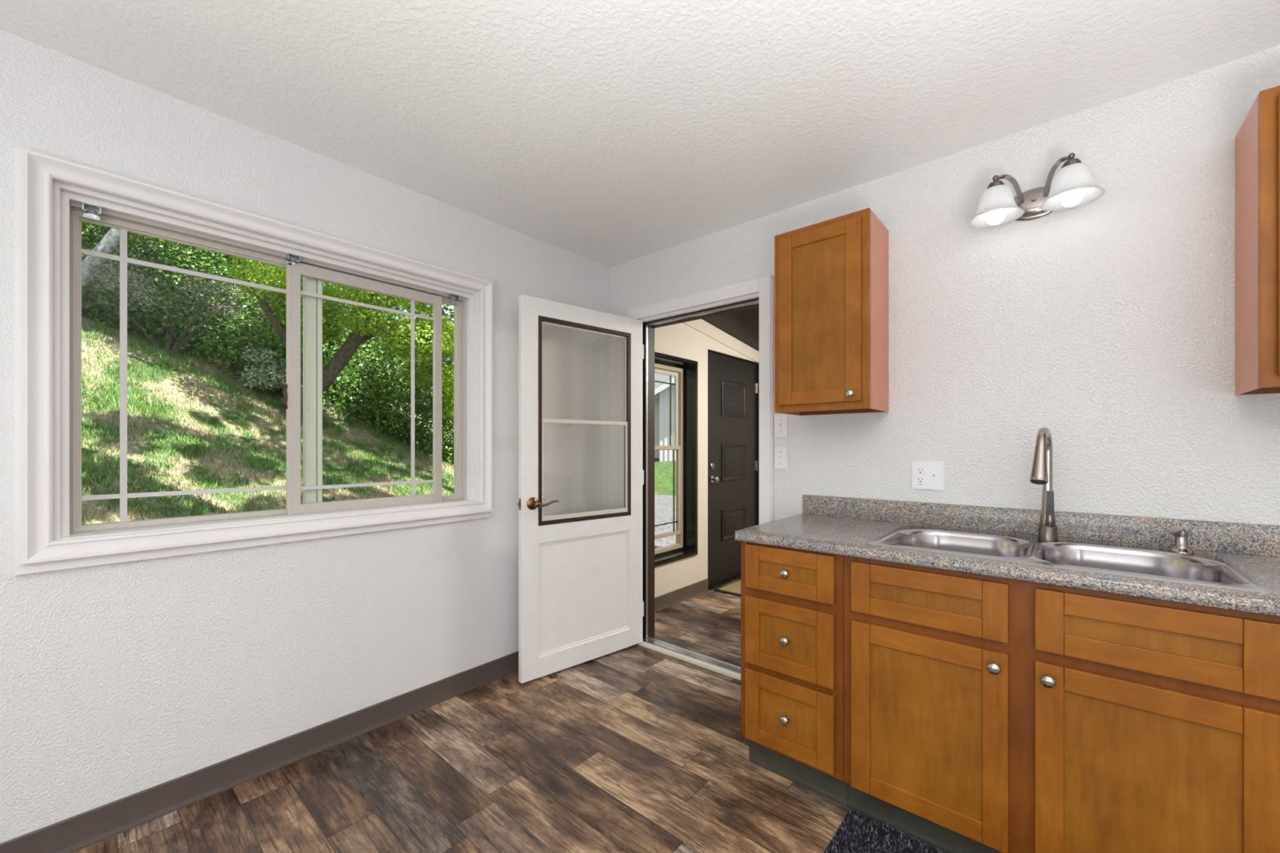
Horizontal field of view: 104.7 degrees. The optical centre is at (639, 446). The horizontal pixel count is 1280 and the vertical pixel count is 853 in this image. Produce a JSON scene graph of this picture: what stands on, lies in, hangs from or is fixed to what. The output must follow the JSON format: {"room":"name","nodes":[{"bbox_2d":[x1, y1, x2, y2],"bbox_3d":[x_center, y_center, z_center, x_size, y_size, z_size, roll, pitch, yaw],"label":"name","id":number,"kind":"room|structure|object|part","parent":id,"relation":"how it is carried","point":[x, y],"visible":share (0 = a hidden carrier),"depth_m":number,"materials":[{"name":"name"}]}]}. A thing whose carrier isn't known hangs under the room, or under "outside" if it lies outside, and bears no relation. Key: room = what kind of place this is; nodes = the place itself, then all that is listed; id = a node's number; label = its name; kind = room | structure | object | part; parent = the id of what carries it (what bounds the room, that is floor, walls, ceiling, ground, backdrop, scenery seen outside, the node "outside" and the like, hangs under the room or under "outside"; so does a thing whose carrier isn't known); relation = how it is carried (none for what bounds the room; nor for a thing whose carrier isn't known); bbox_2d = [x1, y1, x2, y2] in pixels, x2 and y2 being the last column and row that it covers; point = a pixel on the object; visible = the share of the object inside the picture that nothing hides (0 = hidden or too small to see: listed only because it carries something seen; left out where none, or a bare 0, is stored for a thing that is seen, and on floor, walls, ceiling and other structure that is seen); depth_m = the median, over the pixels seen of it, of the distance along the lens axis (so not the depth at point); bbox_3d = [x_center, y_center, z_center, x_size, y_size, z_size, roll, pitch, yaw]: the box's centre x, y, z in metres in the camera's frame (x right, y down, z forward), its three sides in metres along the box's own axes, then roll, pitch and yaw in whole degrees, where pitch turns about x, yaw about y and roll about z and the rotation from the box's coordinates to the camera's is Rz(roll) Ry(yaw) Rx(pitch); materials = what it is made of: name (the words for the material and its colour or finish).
{"room":"kitchen","nodes":[
{"label":"kitchen","id":0,"kind":"room"},
{"bbox_2d":[0,29,754,843],"bbox_3d":[-0.932,-0.032,2.613,0.200,2.549,7.400,0,0,41],"label":"wall","id":1,"kind":"structure","parent":0,"point":[118,680],"depth_m":1.86,"materials":[{"name":"paint"}]},
{"bbox_2d":[14,146,492,575],"bbox_3d":[-1.343,-0.246,2.053,0.174,1.234,1.552,0,0,41],"label":"window","id":2,"kind":"structure","parent":1,"relation":"in","point":[50,534],"depth_m":1.75,"materials":[{"name":"white paint"}]},
{"bbox_2d":[82,202,101,221],"bbox_3d":[-1.754,-0.752,1.581,0.038,0.036,0.040,0,0,41],"label":"bracket","id":3,"kind":"object","parent":2,"relation":"attached to","point":[91,214],"visible":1,"depth_m":1.58,"materials":[{"name":"metal"}]},
{"bbox_3d":[-1.595,-0.242,1.861,0.040,1.044,0.689,0,0,41],"label":"fixed light frame","id":4,"kind":"part","parent":2,"relation":"part of","materials":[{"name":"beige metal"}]},
{"bbox_3d":[-1.380,-0.242,2.086,0.070,1.124,1.431,0,0,41],"label":"frame","id":5,"kind":"part","parent":2,"relation":"part of","materials":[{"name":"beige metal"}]},
{"bbox_2d":[285,253,299,266],"bbox_3d":[-1.398,-0.752,1.991,0.038,0.036,0.040,0,0,41],"label":"bracket","id":6,"kind":"object","parent":2,"relation":"attached to","point":[294,262],"visible":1,"depth_m":2.00,"materials":[{"name":"metal"}]},
{"bbox_3d":[-1.215,-0.236,2.244,0.024,1.031,0.650,0,0,41],"label":"sliding sash","id":7,"kind":"part","parent":2,"relation":"part of","materials":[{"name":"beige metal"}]},
{"bbox_2d":[448,293,458,303],"bbox_3d":[-0.946,-0.752,2.513,0.038,0.036,0.040,0,0,41],"label":"bracket","id":8,"kind":"object","parent":2,"relation":"attached to","point":[451,300],"visible":1,"depth_m":2.52,"materials":[{"name":"metal"}]},
{"bbox_2d":[0,651,518,852],"bbox_3d":[-1.703,1.191,1.560,0.014,0.104,4.599,0,0,41],"label":"baseboard","id":9,"kind":"structure","parent":1,"relation":"attached to","point":[77,833],"depth_m":1.81,"materials":[{"name":"brown plastic"}]},
{"bbox_2d":[654,351,697,567],"bbox_3d":[0.155,0.096,3.877,0.168,1.614,0.808,0,0,41],"label":"window","id":10,"kind":"structure","parent":1,"relation":"in","point":[685,371],"depth_m":4.12,"materials":[{"name":"black paint"}]},
{"bbox_3d":[0.108,-0.296,3.919,0.018,0.649,0.636,0,0,41],"label":"sash","id":11,"kind":"part","parent":10,"relation":"part of","materials":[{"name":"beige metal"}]},
{"bbox_3d":[0.126,0.361,3.903,0.019,0.737,0.636,0,0,41],"label":"sash","id":12,"kind":"part","parent":10,"relation":"part of","materials":[{"name":"beige plastic"}]},
{"bbox_3d":[0.116,0.098,3.912,0.053,1.502,0.700,0,0,41],"label":"frame","id":13,"kind":"part","parent":10,"relation":"part of","materials":[{"name":"beige plastic"}]},
{"bbox_2d":[654,578,708,612],"bbox_3d":[0.222,1.191,3.842,0.014,0.104,1.107,0,0,41],"label":"baseboard","id":14,"kind":"structure","parent":1,"relation":"attached to","point":[664,601],"depth_m":3.96,"materials":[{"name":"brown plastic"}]},
{"bbox_2d":[682,319,759,363],"bbox_3d":[0.667,-0.994,4.356,0.014,0.416,2.470,0,0,41],"label":"trim","id":15,"kind":"structure","parent":1,"relation":"attached to","point":[701,326],"depth_m":4.44,"materials":[{"name":"paint"}]},
{"bbox_2d":[707,349,759,590],"bbox_3d":[0.853,0.201,4.659,0.199,2.085,0.930,0,0,41],"label":"door","id":16,"kind":"structure","parent":1,"relation":"in","point":[733,382],"depth_m":4.60,"materials":[{"name":"black paint"}]},
{"bbox_3d":[0.658,0.288,4.334,0.069,0.060,0.060,0,0,41],"label":"knob","id":17,"kind":"part","parent":16,"relation":"part of","materials":[{"name":"silver metal"}]},
{"bbox_3d":[0.842,1.234,4.668,0.170,0.018,0.906,0,0,41],"label":"sill","id":18,"kind":"part","parent":16,"relation":"part of","materials":[{"name":"black paint"}]},
{"bbox_3d":[0.888,0.717,4.643,0.015,0.287,0.441,0,0,41],"label":"carved panel","id":19,"kind":"part","parent":16,"relation":"part of","materials":[{"name":"black paint"}]},
{"bbox_3d":[0.888,0.145,4.643,0.015,0.344,0.441,0,0,41],"label":"carved panel","id":20,"kind":"part","parent":16,"relation":"part of","materials":[{"name":"black paint"}]},
{"bbox_3d":[0.888,-0.442,4.643,0.015,0.319,0.441,0,0,41],"label":"carved panel","id":21,"kind":"part","parent":16,"relation":"part of","materials":[{"name":"black paint"}]},
{"bbox_2d":[73,577,945,852],"bbox_3d":[0.731,1.303,1.204,4.440,0.120,7.450,0,0,41],"label":"floor","id":22,"kind":"structure","parent":0,"point":[635,748],"depth_m":1.82,"materials":[{"name":"brown wood"}]},
{"bbox_2d":[546,672,557,679],"bbox_3d":[-0.492,1.236,2.693,0.036,0.014,0.105,0,0,-41],"label":"door stop","id":23,"kind":"object","parent":22,"relation":"on","point":[553,675],"visible":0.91,"depth_m":2.66,"materials":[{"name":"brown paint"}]},
{"bbox_2d":[637,637,741,680],"bbox_3d":[0.338,1.233,2.886,0.838,0.020,0.133,0,0,41],"label":"threshold","id":24,"kind":"object","parent":22,"relation":"on","point":[726,668],"visible":0.84,"depth_m":2.88,"materials":[{"name":"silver metal"}]},
{"bbox_2d":[713,578,741,596],"bbox_3d":[1.171,1.234,4.288,0.775,0.018,0.752,0,0,41],"label":"doormat","id":25,"kind":"object","parent":22,"relation":"on","point":[734,588],"visible":0.25,"depth_m":4.25,"materials":[{"name":"beige fabric"}]},
{"bbox_2d":[741,541,848,806],"bbox_3d":[0.738,0.805,2.031,0.391,0.876,0.684,0,0,41],"label":"base cabinet","id":26,"kind":"object","parent":22,"relation":"on","point":[793,599],"visible":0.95,"depth_m":1.78,"materials":[{"name":"brown wood"}]},
{"bbox_3d":[0.524,0.987,1.785,0.032,0.032,0.033,0,0,41],"label":"knob","id":27,"kind":"part","parent":26,"relation":"part of","materials":[{"name":"silver metal"}]},
{"bbox_3d":[0.524,0.702,1.785,0.032,0.032,0.033,0,0,41],"label":"knob","id":28,"kind":"part","parent":26,"relation":"part of","materials":[{"name":"silver metal"}]},
{"bbox_3d":[0.524,0.459,1.785,0.032,0.032,0.033,0,0,41],"label":"knob","id":29,"kind":"part","parent":26,"relation":"part of","materials":[{"name":"silver metal"}]},
{"bbox_3d":[0.537,1.092,1.797,0.219,0.054,0.018,0,0,41],"label":"rail","id":30,"kind":"part","parent":26,"relation":"part of","materials":[{"name":"brown wood"}]},
{"bbox_3d":[0.537,0.801,1.797,0.219,0.054,0.018,0,0,41],"label":"rail","id":31,"kind":"part","parent":26,"relation":"part of","materials":[{"name":"brown wood"}]},
{"bbox_3d":[0.537,0.511,1.797,0.219,0.055,0.018,0,0,41],"label":"rail","id":32,"kind":"part","parent":26,"relation":"part of","materials":[{"name":"brown wood"}]},
{"bbox_3d":[0.539,0.986,1.800,0.232,0.170,0.010,0,0,41],"label":"drawer","id":33,"kind":"part","parent":26,"relation":"part of","materials":[{"name":"brown wood"}]},
{"bbox_3d":[0.537,0.880,1.797,0.219,0.054,0.018,0,0,41],"label":"rail","id":34,"kind":"part","parent":26,"relation":"part of","materials":[{"name":"brown wood"}]},
{"bbox_3d":[0.539,0.701,1.800,0.232,0.159,0.010,0,0,41],"label":"drawer","id":35,"kind":"part","parent":26,"relation":"part of","materials":[{"name":"brown wood"}]},
{"bbox_3d":[0.537,0.600,1.797,0.219,0.054,0.018,0,0,41],"label":"rail","id":36,"kind":"part","parent":26,"relation":"part of","materials":[{"name":"brown wood"}]},
{"bbox_3d":[0.539,0.457,1.800,0.232,0.066,0.010,0,0,41],"label":"drawer","id":37,"kind":"part","parent":26,"relation":"part of","materials":[{"name":"brown wood"}]},
{"bbox_3d":[0.537,0.402,1.797,0.219,0.055,0.018,0,0,41],"label":"rail","id":38,"kind":"part","parent":26,"relation":"part of","materials":[{"name":"brown wood"}]},
{"bbox_2d":[823,808,947,852],"bbox_3d":[0.888,1.232,1.223,0.879,0.022,0.489,0,0,41],"label":"kitchen mat","id":39,"kind":"object","parent":22,"relation":"on","point":[858,833],"visible":1,"depth_m":1.55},
{"bbox_2d":[844,555,1279,852],"bbox_3d":[1.245,0.805,1.585,0.958,0.876,0.693,0,0,41],"label":"base cabinet","id":40,"kind":"object","parent":22,"relation":"on","point":[983,713],"visible":0.97,"depth_m":1.30,"materials":[{"name":"brown wood"}]},
{"bbox_3d":[0.869,0.464,1.515,0.314,0.064,0.010,0,0,41],"label":"false drawer","id":41,"kind":"part","parent":40,"relation":"part of","materials":[{"name":"brown wood"}]},
{"bbox_3d":[0.866,0.518,1.512,0.301,0.056,0.018,0,0,41],"label":"rail","id":42,"kind":"part","parent":40,"relation":"part of","materials":[{"name":"brown wood"}]},
{"bbox_3d":[0.869,0.855,1.515,0.314,0.445,0.010,0,0,41],"label":"cabinet door","id":43,"kind":"part","parent":40,"relation":"part of","materials":[{"name":"brown wood"}]},
{"bbox_3d":[0.866,1.101,1.512,0.301,0.060,0.018,0,0,41],"label":"rail","id":44,"kind":"part","parent":40,"relation":"part of","materials":[{"name":"brown wood"}]},
{"bbox_3d":[0.866,0.410,1.512,0.301,0.056,0.018,0,0,41],"label":"rail","id":45,"kind":"part","parent":40,"relation":"part of","materials":[{"name":"brown wood"}]},
{"bbox_3d":[0.866,0.608,1.512,0.301,0.060,0.018,0,0,41],"label":"rail","id":46,"kind":"part","parent":40,"relation":"part of","materials":[{"name":"brown wood"}]},
{"bbox_3d":[0.985,0.615,1.374,0.032,0.032,0.033,0,0,41],"label":"knob","id":47,"kind":"part","parent":40,"relation":"part of","materials":[{"name":"silver metal"}]},
{"bbox_2d":[734,494,1279,617],"bbox_3d":[1.259,0.301,1.590,1.787,0.130,0.676,0,0,41],"label":"countertop","id":48,"kind":"structure","parent":40,"relation":"on","point":[832,525],"depth_m":1.63,"materials":[{"name":"stone"}]},
{"bbox_2d":[1029,426,1057,540],"bbox_3d":[1.370,0.129,1.680,0.227,0.391,0.055,0,0,-42],"label":"kitchen faucet","id":49,"kind":"object","parent":48,"relation":"on","point":[1042,472],"visible":1,"depth_m":1.71,"materials":[{"name":"silver metal"}]},
{"bbox_3d":[1.383,0.043,1.690,0.165,0.220,0.028,0,0,-43],"label":"spout","id":50,"kind":"part","parent":49,"relation":"part of","materials":[{"name":"silver metal"}]},
{"bbox_3d":[1.425,0.197,1.719,0.023,0.086,0.010,0,0,41],"label":"lever handle","id":51,"kind":"part","parent":49,"relation":"part of","materials":[{"name":"silver metal"}]},
{"bbox_2d":[865,524,1275,594],"bbox_3d":[1.258,0.417,1.583,0.867,0.189,0.546,0,0,41],"label":"sink","id":52,"kind":"object","parent":48,"relation":"in","point":[1197,568],"visible":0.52,"depth_m":1.58,"materials":[{"name":"silver metal"}]},
{"bbox_2d":[1168,528,1194,553],"bbox_3d":[1.659,0.288,1.517,0.058,0.073,0.079,0,0,41],"label":"soap dispenser","id":53,"kind":"object","parent":52,"relation":"on","point":[1180,544],"visible":1,"depth_m":1.51,"materials":[{"name":"silver metal"}]},
{"bbox_3d":[1.072,0.615,1.298,0.032,0.032,0.033,0,0,41],"label":"knob","id":54,"kind":"part","parent":40,"relation":"part of","materials":[{"name":"silver metal"}]},
{"bbox_3d":[1.230,0.464,1.202,0.314,0.064,0.010,0,0,41],"label":"false drawer","id":55,"kind":"part","parent":40,"relation":"part of","materials":[{"name":"brown wood"}]},
{"bbox_3d":[1.230,0.855,1.202,0.314,0.445,0.010,0,0,41],"label":"cabinet door","id":56,"kind":"part","parent":40,"relation":"part of","materials":[{"name":"brown wood"}]},
{"bbox_3d":[1.227,0.410,1.199,0.301,0.056,0.018,0,0,41],"label":"rail","id":57,"kind":"part","parent":40,"relation":"part of","materials":[{"name":"brown wood"}]},
{"bbox_3d":[1.227,0.518,1.199,0.301,0.056,0.018,0,0,41],"label":"rail","id":58,"kind":"part","parent":40,"relation":"part of","materials":[{"name":"brown wood"}]},
{"bbox_3d":[1.227,0.608,1.199,0.301,0.060,0.018,0,0,41],"label":"rail","id":59,"kind":"part","parent":40,"relation":"part of","materials":[{"name":"brown wood"}]},
{"bbox_2d":[0,0,1279,267],"bbox_3d":[-0.127,-1.272,0.214,4.440,0.150,4.830,0,0,41],"label":"ceiling","id":60,"kind":"structure","parent":0,"point":[609,133],"depth_m":1.62,"materials":[{"name":"paint"}]},
{"bbox_2d":[702,306,759,351],"bbox_3d":[1.555,-1.107,3.765,2.750,0.485,2.800,0,0,41],"label":"ceiling","id":61,"kind":"structure","parent":0,"point":[743,326],"depth_m":4.26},
{"bbox_2d":[609,45,1279,635],"bbox_3d":[1.413,0.023,1.990,4.440,2.440,0.130,0,0,41],"label":"wall","id":62,"kind":"structure","parent":0,"point":[1106,324],"depth_m":1.80,"materials":[{"name":"paint"}]},
{"bbox_2d":[517,293,644,683],"bbox_3d":[-0.308,0.219,2.845,0.858,2.018,0.164,0,0,-41],"label":"door","id":63,"kind":"structure","parent":62,"relation":"in","point":[580,574],"depth_m":2.78,"materials":[{"name":"white paint"}]},
{"bbox_3d":[-0.625,0.300,2.572,0.002,0.060,0.023,0,0,-41],"label":"latch plate","id":64,"kind":"part","parent":63,"relation":"part of","materials":[{"name":"silver metal"}]},
{"bbox_3d":[-0.544,0.300,2.575,0.066,0.066,0.065,0,0,-41],"label":"handle","id":65,"kind":"part","parent":63,"relation":"part of","materials":[{"name":"gold metal"}]},
{"bbox_3d":[-0.482,0.300,2.600,0.130,0.032,0.020,0,0,-41],"label":"lever","id":66,"kind":"part","parent":63,"relation":"part of","materials":[{"name":"grey metal"}]},
{"bbox_3d":[-0.311,0.818,2.846,0.640,0.620,0.014,0,0,-41],"label":"panel","id":67,"kind":"part","parent":63,"relation":"part of","materials":[{"name":"white paint"}]},
{"bbox_3d":[-0.310,-0.408,2.845,0.596,0.534,0.007,0,0,-41],"label":"pane frame","id":68,"kind":"part","parent":63,"relation":"part of","materials":[{"name":"glass"}]},
{"bbox_3d":[-0.302,0.818,2.836,0.636,0.614,0.011,0,0,-41],"label":"panel molding","id":69,"kind":"part","parent":63,"relation":"part of","materials":[{"name":"white paint"}]},
{"bbox_3d":[-0.302,0.124,2.836,0.596,0.551,0.011,0,0,-41],"label":"pane frame","id":70,"kind":"part","parent":63,"relation":"part of","materials":[{"name":"clear glass"}]},
{"bbox_2d":[626,275,773,638],"bbox_3d":[0.344,0.184,2.900,0.998,2.118,0.158,0,0,41],"label":"trim","id":71,"kind":"structure","parent":62,"relation":"attached to","point":[757,292],"depth_m":2.83,"materials":[{"name":"white paint"}]},
{"bbox_3d":[0.298,0.184,2.853,0.990,2.118,0.026,0,0,41],"label":"casing","id":72,"kind":"part","parent":71,"relation":"part of","materials":[{"name":"white paint"}]},
{"bbox_2d":[774,413,787,437],"bbox_3d":[0.710,-0.105,2.500,0.071,0.117,0.019,0,0,41],"label":"light switch","id":73,"kind":"object","parent":62,"relation":"attached to","point":[780,420],"visible":1,"depth_m":2.50,"materials":[{"name":"white plastic"}]},
{"bbox_2d":[774,446,787,469],"bbox_3d":[0.710,0.057,2.500,0.071,0.117,0.019,0,0,41],"label":"light switch","id":74,"kind":"object","parent":62,"relation":"attached to","point":[780,452],"visible":1,"depth_m":2.50,"materials":[{"name":"white plastic"}]},
{"bbox_2d":[774,207,888,415],"bbox_3d":[0.834,-0.552,2.184,0.404,0.798,0.332,0,0,41],"label":"upper cabinet","id":75,"kind":"object","parent":62,"relation":"attached to","point":[832,276],"visible":1,"depth_m":2.08,"materials":[{"name":"laminate"}]},
{"bbox_3d":[0.707,-0.552,2.341,0.005,0.798,0.261,0,0,41],"label":"panel","id":76,"kind":"part","parent":75,"relation":"part of","materials":[{"name":"laminate"}]},
{"bbox_3d":[0.756,-0.553,2.094,0.241,0.641,0.010,0,0,41],"label":"cabinet door","id":77,"kind":"part","parent":75,"relation":"part of","materials":[{"name":"brown wood"}]},
{"bbox_3d":[0.753,-0.896,2.091,0.228,0.056,0.018,0,0,41],"label":"rail","id":78,"kind":"part","parent":75,"relation":"part of","materials":[{"name":"brown wood"}]},
{"bbox_3d":[0.753,-0.211,2.091,0.228,0.056,0.018,0,0,41],"label":"rail","id":79,"kind":"part","parent":75,"relation":"part of","materials":[{"name":"brown wood"}]},
{"bbox_3d":[0.842,-0.213,1.980,0.032,0.032,0.033,0,0,41],"label":"knob","id":80,"kind":"part","parent":75,"relation":"part of","materials":[{"name":"silver metal"}]},
{"bbox_3d":[1.008,-0.552,2.080,0.005,0.798,0.261,0,0,41],"label":"panel","id":81,"kind":"part","parent":75,"relation":"part of","materials":[{"name":"laminate"}]},
{"bbox_2d":[911,461,944,490],"bbox_3d":[1.204,0.122,2.072,0.122,0.120,0.019,0,0,41],"label":"outlet plate","id":82,"kind":"object","parent":62,"relation":"attached to","point":[925,475],"visible":1,"depth_m":2.07,"materials":[{"name":"white plastic"}]},
{"bbox_2d":[915,476,924,483],"bbox_3d":[1.186,0.141,2.091,0.033,0.025,0.003,0,0,41],"label":"socket","id":83,"kind":"object","parent":82,"relation":"attached to","point":[918,479],"depth_m":2.09,"materials":[{"name":"white plastic"}]},
{"bbox_2d":[915,467,924,473],"bbox_3d":[1.186,0.102,2.091,0.033,0.025,0.003,0,0,41],"label":"socket","id":84,"kind":"object","parent":82,"relation":"attached to","point":[918,470],"depth_m":2.09,"materials":[{"name":"white plastic"}]},
{"bbox_2d":[968,152,1105,228],"bbox_3d":[1.403,-0.907,1.767,0.377,0.180,0.218,0,0,41],"label":"wall light","id":85,"kind":"object","parent":62,"relation":"attached to","point":[1073,185],"visible":1,"depth_m":1.76,"materials":[{"name":"white glass"}]},
{"bbox_3d":[1.307,-0.876,1.817,0.059,0.118,0.059,0,0,41],"label":"bulb","id":86,"kind":"part","parent":85,"relation":"part of","materials":[{"name":"white glass"}]},
{"bbox_3d":[1.307,-0.892,1.817,0.167,0.107,0.167,0,0,41],"label":"lamp shade","id":87,"kind":"part","parent":85,"relation":"part of","materials":[{"name":"white glass"}]},
{"bbox_3d":[1.373,-0.953,1.829,0.142,0.088,0.030,0,0,-17],"label":"arm","id":88,"kind":"part","parent":85,"relation":"part of","materials":[{"name":"silver metal"}]},
{"bbox_3d":[1.469,-0.953,1.746,0.030,0.088,0.142,0,0,9],"label":"arm","id":89,"kind":"part","parent":85,"relation":"part of","materials":[{"name":"silver metal"}]},
{"bbox_3d":[1.466,-0.876,1.679,0.059,0.118,0.059,0,0,41],"label":"bulb","id":90,"kind":"part","parent":85,"relation":"part of","materials":[{"name":"white glass"}]},
{"bbox_3d":[1.466,-0.892,1.679,0.167,0.107,0.167,0,0,41],"label":"lamp shade","id":91,"kind":"part","parent":85,"relation":"part of","materials":[{"name":"white glass"}]},
{"bbox_2d":[802,494,1279,557],"bbox_3d":[1.474,0.283,1.837,1.787,0.094,0.020,0,0,41],"label":"backsplash","id":92,"kind":"structure","parent":62,"relation":"attached to","point":[1259,540],"depth_m":1.76,"materials":[{"name":"stone"}]},
{"bbox_2d":[1235,85,1279,395],"bbox_3d":[1.895,-0.558,1.275,0.414,0.798,0.316,0,0,41],"label":"upper cabinet","id":93,"kind":"object","parent":62,"relation":"attached to","point":[1257,141],"visible":1,"depth_m":1.35,"materials":[{"name":"laminate"}]},
{"bbox_3d":[1.764,-0.558,1.436,0.005,0.798,0.245,0,0,41],"label":"panel","id":94,"kind":"part","parent":93,"relation":"part of","materials":[{"name":"laminate"}]},
{"bbox_3d":[1.832,-0.558,1.202,0.414,0.798,0.019,0,0,41],"label":"frame","id":95,"kind":"part","parent":93,"relation":"part of","materials":[{"name":"brown wood"}]},
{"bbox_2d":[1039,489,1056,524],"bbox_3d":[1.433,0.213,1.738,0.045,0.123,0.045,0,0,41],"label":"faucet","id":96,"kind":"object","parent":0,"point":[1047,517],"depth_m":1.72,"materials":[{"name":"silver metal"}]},
{"bbox_2d":[1037,523,1057,540],"bbox_3d":[1.433,0.298,1.738,0.055,0.052,0.055,0,0,41],"label":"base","id":97,"kind":"object","parent":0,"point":[1048,531],"depth_m":1.72,"materials":[{"name":"silver metal"}]},
{"label":"outside","id":98,"kind":"structure","parent":0,"visible":0},
{"bbox_2d":[654,457,675,495],"bbox_3d":[-0.748,0.437,31.302,30.500,1.600,26.400,0,0,41],"label":"lawn","id":99,"kind":"structure","parent":98,"point":[663,469],"depth_m":15.62,"materials":[{"name":"green plant"}]},
{"bbox_2d":[654,373,675,462],"bbox_3d":[0.331,-1.717,22.861,13.013,5.320,6.747,0,0,3],"label":"garage","id":100,"kind":"structure","parent":99,"relation":"on","point":[661,390],"depth_m":19.99,"materials":[{"name":"white"}]},
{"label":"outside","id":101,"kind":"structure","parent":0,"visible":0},
{"bbox_2d":[654,493,675,548],"bbox_3d":[-0.568,1.231,9.920,8.780,0.001,5.720,0,0,41],"label":"driveway","id":102,"kind":"structure","parent":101,"point":[663,503],"depth_m":8.53,"materials":[{"name":"grey gravel"}]},
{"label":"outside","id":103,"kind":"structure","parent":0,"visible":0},
{"bbox_2d":[81,248,661,524],"bbox_3d":[-6.589,-2.327,8.309,15.790,7.200,17.200,0,0,41],"label":"hillside","id":104,"kind":"structure","parent":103,"point":[167,383],"depth_m":5.95,"materials":[{"name":"plant"}]},
{"bbox_2d":[81,227,128,287],"bbox_3d":[-6.712,-3.590,6.199,2.967,4.312,3.747,0,0,41],"label":"leaning tree","id":105,"kind":"object","parent":104,"relation":"on","point":[91,264],"visible":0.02,"depth_m":5.95,"materials":[{"name":"grey plant"}]},
{"bbox_2d":[81,248,250,354],"bbox_3d":[-6.796,-1.976,7.107,0.966,1.400,1.855,0,0,41],"label":"bush","id":106,"kind":"object","parent":104,"relation":"on","point":[177,344],"visible":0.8,"depth_m":7.19,"materials":[{"name":"green plant"}]},
{"bbox_2d":[231,346,302,391],"bbox_3d":[-5.829,-1.183,8.139,0.925,0.944,1.356,0,0,41],"label":"bush","id":107,"kind":"object","parent":104,"relation":"on","point":[256,376],"visible":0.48,"depth_m":7.75,"materials":[{"name":"green plant"}]},
{"bbox_2d":[81,221,453,463],"bbox_3d":[-6.770,-2.251,9.001,10.726,6.632,3.184,0,0,-32],"label":"undergrowth","id":108,"kind":"object","parent":104,"relation":"on","point":[154,321],"visible":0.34,"depth_m":8.19,"materials":[{"name":"green plant"}]},
{"bbox_2d":[83,224,453,399],"bbox_3d":[-7.257,-5.121,11.392,4.340,11.493,17.508,0,0,41],"label":"woods","id":109,"kind":"object","parent":104,"relation":"on","point":[451,315],"visible":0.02,"depth_m":9.79,"materials":[{"name":"green plant"}]},
{"bbox_2d":[221,254,453,422],"bbox_3d":[-4.117,-2.319,8.507,2.424,4.179,6.273,0,0,34],"label":"maple tree","id":110,"kind":"object","parent":104,"relation":"on","point":[363,331],"visible":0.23,"depth_m":7.84,"materials":[{"name":"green plant"}]}
]}

